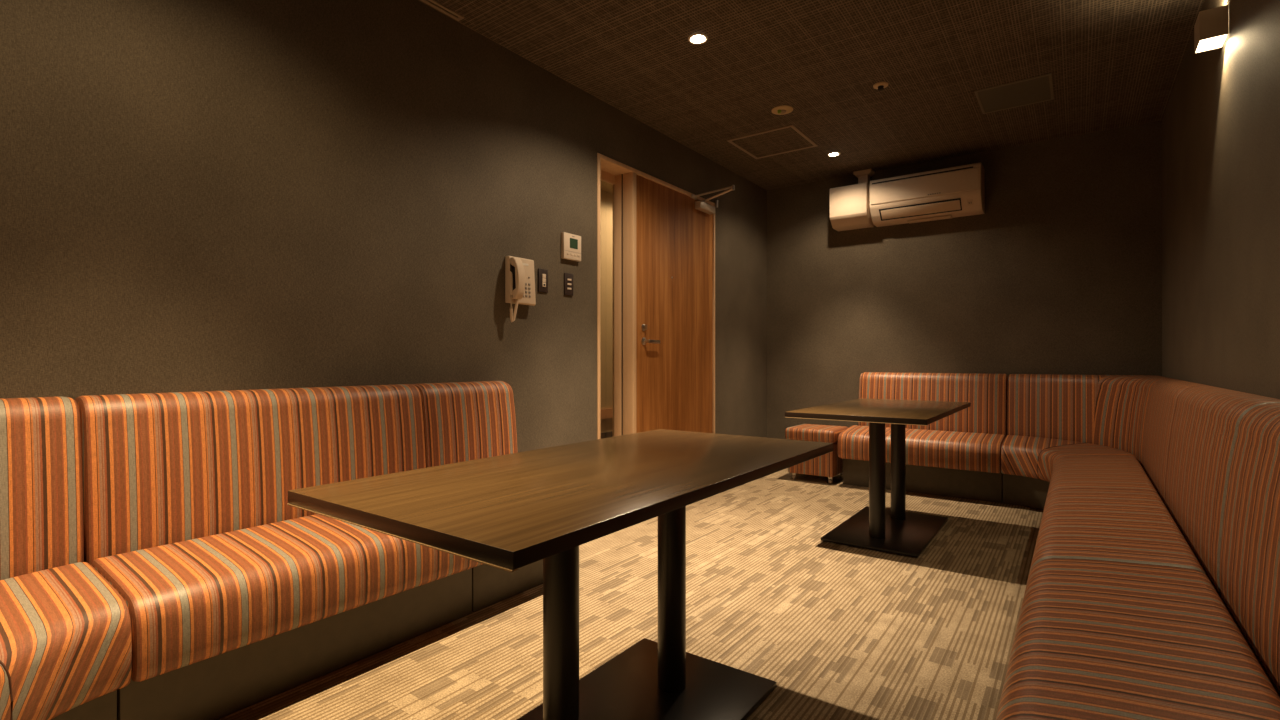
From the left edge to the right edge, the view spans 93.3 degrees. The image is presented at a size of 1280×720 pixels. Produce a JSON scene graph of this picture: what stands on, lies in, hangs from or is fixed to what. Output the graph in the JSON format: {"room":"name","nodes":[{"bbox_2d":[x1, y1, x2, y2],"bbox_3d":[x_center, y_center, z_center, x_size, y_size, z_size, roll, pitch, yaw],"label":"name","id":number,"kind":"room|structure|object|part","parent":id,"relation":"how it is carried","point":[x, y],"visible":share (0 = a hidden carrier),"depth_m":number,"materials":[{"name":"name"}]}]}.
{"room":"karaoke room","nodes":[
{"label":"karaoke room","id":0,"kind":"room"},
{"bbox_2d":[0,0,766,452],"bbox_3d":[-0.540,-0.305,3.430,0.120,2.610,6.018,0,0,36],"label":"wall","id":1,"kind":"structure","parent":0,"point":[196,195],"depth_m":2.31,"materials":[{"name":"paint"}]},
{"bbox_2d":[505,256,535,321],"bbox_3d":[-0.606,-0.363,3.144,0.106,0.343,0.190,0,0,36],"label":"wall telephone","id":2,"kind":"object","parent":1,"relation":"attached to","point":[519,272],"visible":1,"depth_m":3.10,"materials":[{"name":"beige plastic"}]},
{"bbox_3d":[-0.646,-0.324,3.090,0.049,0.265,0.037,0,0,-33],"label":"cord","id":3,"kind":"part","parent":2,"relation":"part of","materials":[{"name":"beige plastic"}]},
{"bbox_2d":[538,268,547,292],"bbox_3d":[-0.532,-0.437,3.325,0.014,0.126,0.071,0,0,36],"label":"light switch","id":4,"kind":"object","parent":1,"relation":"attached to","point":[542,273],"visible":1,"depth_m":3.32,"materials":[{"name":"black plastic"}]},
{"bbox_2d":[564,273,572,295],"bbox_3d":[-0.411,-0.437,3.494,0.012,0.126,0.073,0,0,36],"label":"light switch","id":5,"kind":"object","parent":1,"relation":"attached to","point":[568,278],"visible":1,"depth_m":3.49,"materials":[{"name":"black plastic"}]},
{"bbox_2d":[561,232,580,261],"bbox_3d":[-0.397,-0.654,3.500,0.028,0.148,0.149,0,0,36],"label":"thermostat","id":6,"kind":"object","parent":1,"relation":"attached to","point":[570,243],"visible":1,"depth_m":3.48,"materials":[{"name":"beige plastic"}]},
{"bbox_2d":[597,153,734,438],"bbox_3d":[0.219,-0.165,4.282,0.450,2.330,1.492,0,0,36],"label":"door","id":7,"kind":"structure","parent":1,"relation":"in","point":[656,237],"depth_m":4.19,"materials":[{"name":"brown wood"}]},
{"bbox_3d":[-0.276,-0.134,3.958,0.008,2.107,0.333,0,0,36],"label":"glass pane","id":8,"kind":"part","parent":7,"relation":"part of","materials":[{"name":"white"}]},
{"bbox_3d":[0.045,-0.128,4.099,0.050,0.052,0.052,0,0,36],"label":"handle","id":9,"kind":"part","parent":7,"relation":"part of","materials":[{"name":"metal"}]},
{"bbox_3d":[0.098,-0.125,4.134,0.014,0.024,0.130,0,0,36],"label":"lever","id":10,"kind":"part","parent":7,"relation":"part of","materials":[{"name":"metal"}]},
{"bbox_3d":[0.560,-1.285,4.611,0.301,0.082,0.017,0,0,7],"label":"closer arm","id":11,"kind":"part","parent":7,"relation":"part of","materials":[{"name":"metal"}]},
{"bbox_3d":[0.600,-1.268,4.650,0.249,0.082,0.019,0,0,28],"label":"closer arm","id":12,"kind":"part","parent":7,"relation":"part of","materials":[{"name":"metal"}]},
{"bbox_2d":[217,468,1043,719],"bbox_3d":[0.661,1.050,2.560,3.087,0.100,6.018,0,0,36],"label":"floor","id":13,"kind":"structure","parent":0,"point":[842,632],"depth_m":2.34,"materials":[{"name":"carpet"}]},
{"bbox_2d":[0,396,131,719],"bbox_3d":[-1.568,0.551,1.155,0.881,0.894,0.881,0,0,36],"label":"upholstered bench","id":14,"kind":"object","parent":13,"relation":"on","point":[66,634],"visible":1,"depth_m":1.48,"materials":[{"name":"fabric"}]},
{"bbox_3d":[-1.569,0.352,1.154,0.879,0.496,0.879,0,0,36],"label":"backrest","id":15,"kind":"part","parent":14,"relation":"part of","materials":[{"name":"fabric"}]},
{"bbox_3d":[-1.478,0.661,1.169,0.753,0.233,0.753,0,0,36],"label":"seat","id":16,"kind":"part","parent":14,"relation":"part of","materials":[{"name":"fabric"}]},
{"bbox_2d":[75,384,482,719],"bbox_3d":[-1.112,0.551,2.042,0.575,0.894,1.084,0,0,36],"label":"upholstered bench","id":17,"kind":"object","parent":13,"relation":"on","point":[237,597],"visible":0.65,"depth_m":1.85,"materials":[{"name":"fabric"}]},
{"bbox_3d":[-1.280,0.352,2.163,0.161,0.496,1.084,0,0,36],"label":"backrest","id":18,"kind":"part","parent":17,"relation":"part of","materials":[{"name":"fabric"}]},
{"bbox_3d":[-1.061,0.661,2.005,0.449,0.233,1.084,0,0,36],"label":"seat","id":19,"kind":"part","parent":17,"relation":"part of","materials":[{"name":"fabric"}]},
{"bbox_2d":[411,381,542,611],"bbox_3d":[-0.639,0.551,2.695,0.575,0.894,0.521,0,0,36],"label":"upholstered bench","id":20,"kind":"object","parent":13,"relation":"on","point":[464,421],"visible":0.35,"depth_m":2.69,"materials":[{"name":"fabric"}]},
{"bbox_3d":[-0.806,0.352,2.817,0.161,0.496,0.521,0,0,36],"label":"backrest","id":21,"kind":"part","parent":20,"relation":"part of","materials":[{"name":"fabric"}]},
{"bbox_2d":[287,429,833,719],"bbox_3d":[-0.050,0.636,1.627,0.689,0.727,1.396,0,0,36],"label":"pedestal table","id":22,"kind":"object","parent":13,"relation":"on","point":[508,512],"visible":1,"depth_m":1.40,"materials":[{"name":"brown wood"}]},
{"bbox_3d":[-0.045,0.986,1.624,0.495,0.016,0.890,0,0,36],"label":"plate","id":23,"kind":"part","parent":22,"relation":"part of","materials":[{"name":"black metal"}]},
{"bbox_2d":[785,424,847,483],"bbox_3d":[1.491,0.781,5.079,0.421,0.438,0.425,0,0,36],"label":"stool","id":24,"kind":"object","parent":13,"relation":"on","point":[829,465],"visible":0.73,"depth_m":4.91,"materials":[{"name":"fabric"}]},
{"bbox_3d":[1.491,0.614,5.079,0.421,0.103,0.425,0,0,36],"label":"seat","id":25,"kind":"part","parent":24,"relation":"part of","materials":[{"name":"fabric"}]},
{"bbox_2d":[785,398,970,557],"bbox_3d":[1.450,0.636,3.546,0.689,0.727,1.396,0,0,36],"label":"pedestal table","id":26,"kind":"object","parent":13,"relation":"on","point":[895,530],"visible":1,"depth_m":3.35,"materials":[{"name":"brown wood"}]},
{"bbox_3d":[1.455,0.986,3.542,0.495,0.016,0.890,0,0,36],"label":"plate","id":27,"kind":"part","parent":26,"relation":"part of","materials":[{"name":"black metal"}]},
{"bbox_2d":[837,372,1007,502],"bbox_3d":[2.169,0.551,4.676,1.115,0.894,0.575,0,0,36],"label":"upholstered bench","id":28,"kind":"object","parent":13,"relation":"on","point":[958,454],"visible":0.81,"depth_m":4.54,"materials":[{"name":"fabric"}]},
{"bbox_3d":[2.132,0.661,4.625,1.115,0.233,0.449,0,0,36],"label":"seat","id":29,"kind":"part","parent":28,"relation":"part of","materials":[{"name":"fabric"}]},
{"bbox_3d":[2.307,0.352,4.831,1.073,0.496,0.161,0,0,36],"label":"backrest","id":30,"kind":"part","parent":28,"relation":"part of","materials":[{"name":"fabric"}]},
{"bbox_2d":[1001,374,1172,509],"bbox_3d":[2.891,0.551,3.965,0.881,0.894,0.881,0,0,36],"label":"upholstered bench","id":31,"kind":"object","parent":13,"relation":"on","point":[1050,417],"visible":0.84,"depth_m":4.05,"materials":[{"name":"fabric"}]},
{"bbox_3d":[2.801,0.661,3.951,0.753,0.233,0.753,0,0,36],"label":"seat","id":32,"kind":"part","parent":31,"relation":"part of","materials":[{"name":"fabric"}]},
{"bbox_3d":[2.892,0.352,3.965,0.879,0.496,0.879,0,0,36],"label":"backrest","id":33,"kind":"part","parent":31,"relation":"part of","materials":[{"name":"fabric"}]},
{"bbox_2d":[1046,379,1213,510],"bbox_3d":[2.412,0.551,3.047,0.575,0.894,1.161,0,0,36],"label":"upholstered bench","id":34,"kind":"object","parent":13,"relation":"on","point":[1123,472],"visible":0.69,"depth_m":2.91,"materials":[{"name":"fabric"}]},
{"bbox_3d":[2.361,0.661,3.084,0.449,0.233,1.161,0,0,36],"label":"seat","id":35,"kind":"part","parent":34,"relation":"part of","materials":[{"name":"fabric"}]},
{"bbox_3d":[2.580,0.352,2.925,0.161,0.496,1.161,0,0,36],"label":"backrest","id":36,"kind":"part","parent":34,"relation":"part of","materials":[{"name":"fabric"}]},
{"bbox_2d":[996,403,1279,719],"bbox_3d":[1.041,0.551,1.154,0.575,0.894,1.166,0,0,36],"label":"upholstered bench","id":37,"kind":"object","parent":13,"relation":"on","point":[1094,640],"visible":1,"depth_m":1.21,"materials":[{"name":"fabric"}]},
{"bbox_3d":[0.990,0.661,1.191,0.449,0.233,1.166,0,0,36],"label":"seat","id":38,"kind":"part","parent":37,"relation":"part of","materials":[{"name":"fabric"}]},
{"bbox_3d":[1.208,0.352,1.032,0.161,0.496,1.166,0,0,36],"label":"backrest","id":39,"kind":"part","parent":37,"relation":"part of","materials":[{"name":"fabric"}]},
{"bbox_2d":[1029,386,1279,603],"bbox_3d":[1.727,0.551,2.101,0.575,0.894,1.166,0,0,36],"label":"upholstered bench","id":40,"kind":"object","parent":13,"relation":"on","point":[1108,525],"visible":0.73,"depth_m":1.91,"materials":[{"name":"fabric"}]},
{"bbox_3d":[1.676,0.661,2.138,0.449,0.233,1.166,0,0,36],"label":"seat","id":41,"kind":"part","parent":40,"relation":"part of","materials":[{"name":"fabric"}]},
{"bbox_3d":[1.895,0.352,1.980,0.161,0.496,1.166,0,0,36],"label":"backrest","id":42,"kind":"part","parent":40,"relation":"part of","materials":[{"name":"fabric"}]},
{"bbox_2d":[419,0,1203,189],"bbox_3d":[0.661,-1.660,2.560,3.087,0.100,6.018,0,0,36],"label":"ceiling","id":43,"kind":"structure","parent":0,"point":[1113,64],"depth_m":3.30,"materials":[{"name":"paper"}]},
{"bbox_2d":[421,0,463,20],"bbox_3d":[-1.211,-1.606,2.336,0.043,0.007,1.262,0,0,36],"label":"ceiling vent","id":44,"kind":"object","parent":43,"relation":"in","point":[433,3],"visible":1,"depth_m":2.76,"materials":[{"name":"metal"}]},
{"bbox_2d":[688,33,707,43],"bbox_3d":[0.290,-1.607,3.025,0.100,0.005,0.100,0,0,36],"label":"recessed light","id":45,"kind":"object","parent":43,"relation":"in","point":[697,38],"visible":1,"depth_m":3.02,"materials":[{"name":"white metal"}]},
{"bbox_2d":[727,124,817,158],"bbox_3d":[0.985,-1.607,4.479,0.505,0.006,0.500,0,0,36],"label":"access hatch","id":46,"kind":"object","parent":43,"relation":"attached to","point":[789,138],"visible":1,"depth_m":4.47,"materials":[{"name":"paper"}]},
{"bbox_2d":[772,105,792,114],"bbox_3d":[0.915,-1.595,3.888,0.136,0.028,0.136,0,0,36],"label":"smoke detector","id":47,"kind":"object","parent":43,"relation":"in","point":[784,109],"visible":1,"depth_m":3.87,"materials":[{"name":"plastic"}]},
{"bbox_2d":[827,152,840,156],"bbox_3d":[1.516,-1.607,4.724,0.100,0.005,0.100,0,0,36],"label":"recessed light","id":48,"kind":"object","parent":43,"relation":"in","point":[832,154],"visible":1,"depth_m":4.72,"materials":[{"name":"white metal"}]},
{"bbox_2d":[873,82,887,90],"bbox_3d":[1.409,-1.594,3.538,0.084,0.032,0.084,0,0,36],"label":"sprinkler cover","id":49,"kind":"object","parent":43,"relation":"attached to","point":[880,86],"visible":1,"depth_m":3.52,"materials":[{"name":"metal"}]},
{"bbox_2d":[974,73,1053,113],"bbox_3d":[2.273,-1.607,3.668,0.383,0.006,0.408,0,0,36],"label":"panel","id":50,"kind":"object","parent":43,"relation":"attached to","point":[1037,89],"visible":1,"depth_m":3.66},
{"bbox_2d":[767,121,1161,466],"bbox_3d":[2.392,-0.305,4.948,2.847,2.610,0.120,0,0,36],"label":"wall","id":51,"kind":"structure","parent":0,"point":[1060,272],"depth_m":4.66,"materials":[{"name":"paint"}]},
{"bbox_2d":[830,169,874,230],"bbox_3d":[1.808,-1.371,5.155,0.311,0.475,0.230,0,0,36],"label":"pipe cover","id":52,"kind":"object","parent":51,"relation":"attached to","point":[850,204],"visible":0.94,"depth_m":5.08,"materials":[{"name":"beige plastic"}]},
{"bbox_2d":[870,162,984,226],"bbox_3d":[2.271,-1.298,4.812,0.800,0.360,0.241,0,0,36],"label":"air conditioner","id":53,"kind":"object","parent":51,"relation":"attached to","point":[958,191],"visible":1,"depth_m":4.71,"materials":[{"name":"beige plastic"}]},
{"bbox_2d":[879,198,961,220],"bbox_3d":[2.211,-1.190,4.784,0.595,0.086,0.080,0,0,36],"label":"outlet","id":54,"kind":"object","parent":53,"relation":"attached to","point":[924,208],"depth_m":4.78,"materials":[{"name":"white plastic"}]},
{"bbox_3d":[2.204,-1.352,4.721,0.776,0.167,0.012,0,0,36],"label":"panel","id":55,"kind":"part","parent":53,"relation":"part of","materials":[{"name":"beige plastic"}]},
{"bbox_2d":[1162,0,1279,398],"bbox_3d":[1.863,-0.305,1.689,0.120,2.610,6.018,0,0,36],"label":"wall","id":56,"kind":"structure","parent":0,"point":[1221,119],"depth_m":2.30,"materials":[{"name":"paint"}]},
{"bbox_2d":[1194,4,1228,53],"bbox_3d":[2.204,-1.275,2.334,0.081,0.110,0.123,0,0,36],"label":"wall sconce","id":57,"kind":"object","parent":56,"relation":"attached to","point":[1211,28],"visible":1,"depth_m":2.29,"materials":[{"name":"silver metal"}]},
{"bbox_2d":[1196,35,1226,51],"bbox_3d":[2.205,-1.226,2.334,0.076,0.004,0.117,0,0,36],"label":"diffuser","id":58,"kind":"object","parent":57,"relation":"attached to","point":[1204,42],"depth_m":2.33,"materials":[{"name":"white glass"}]}
]}

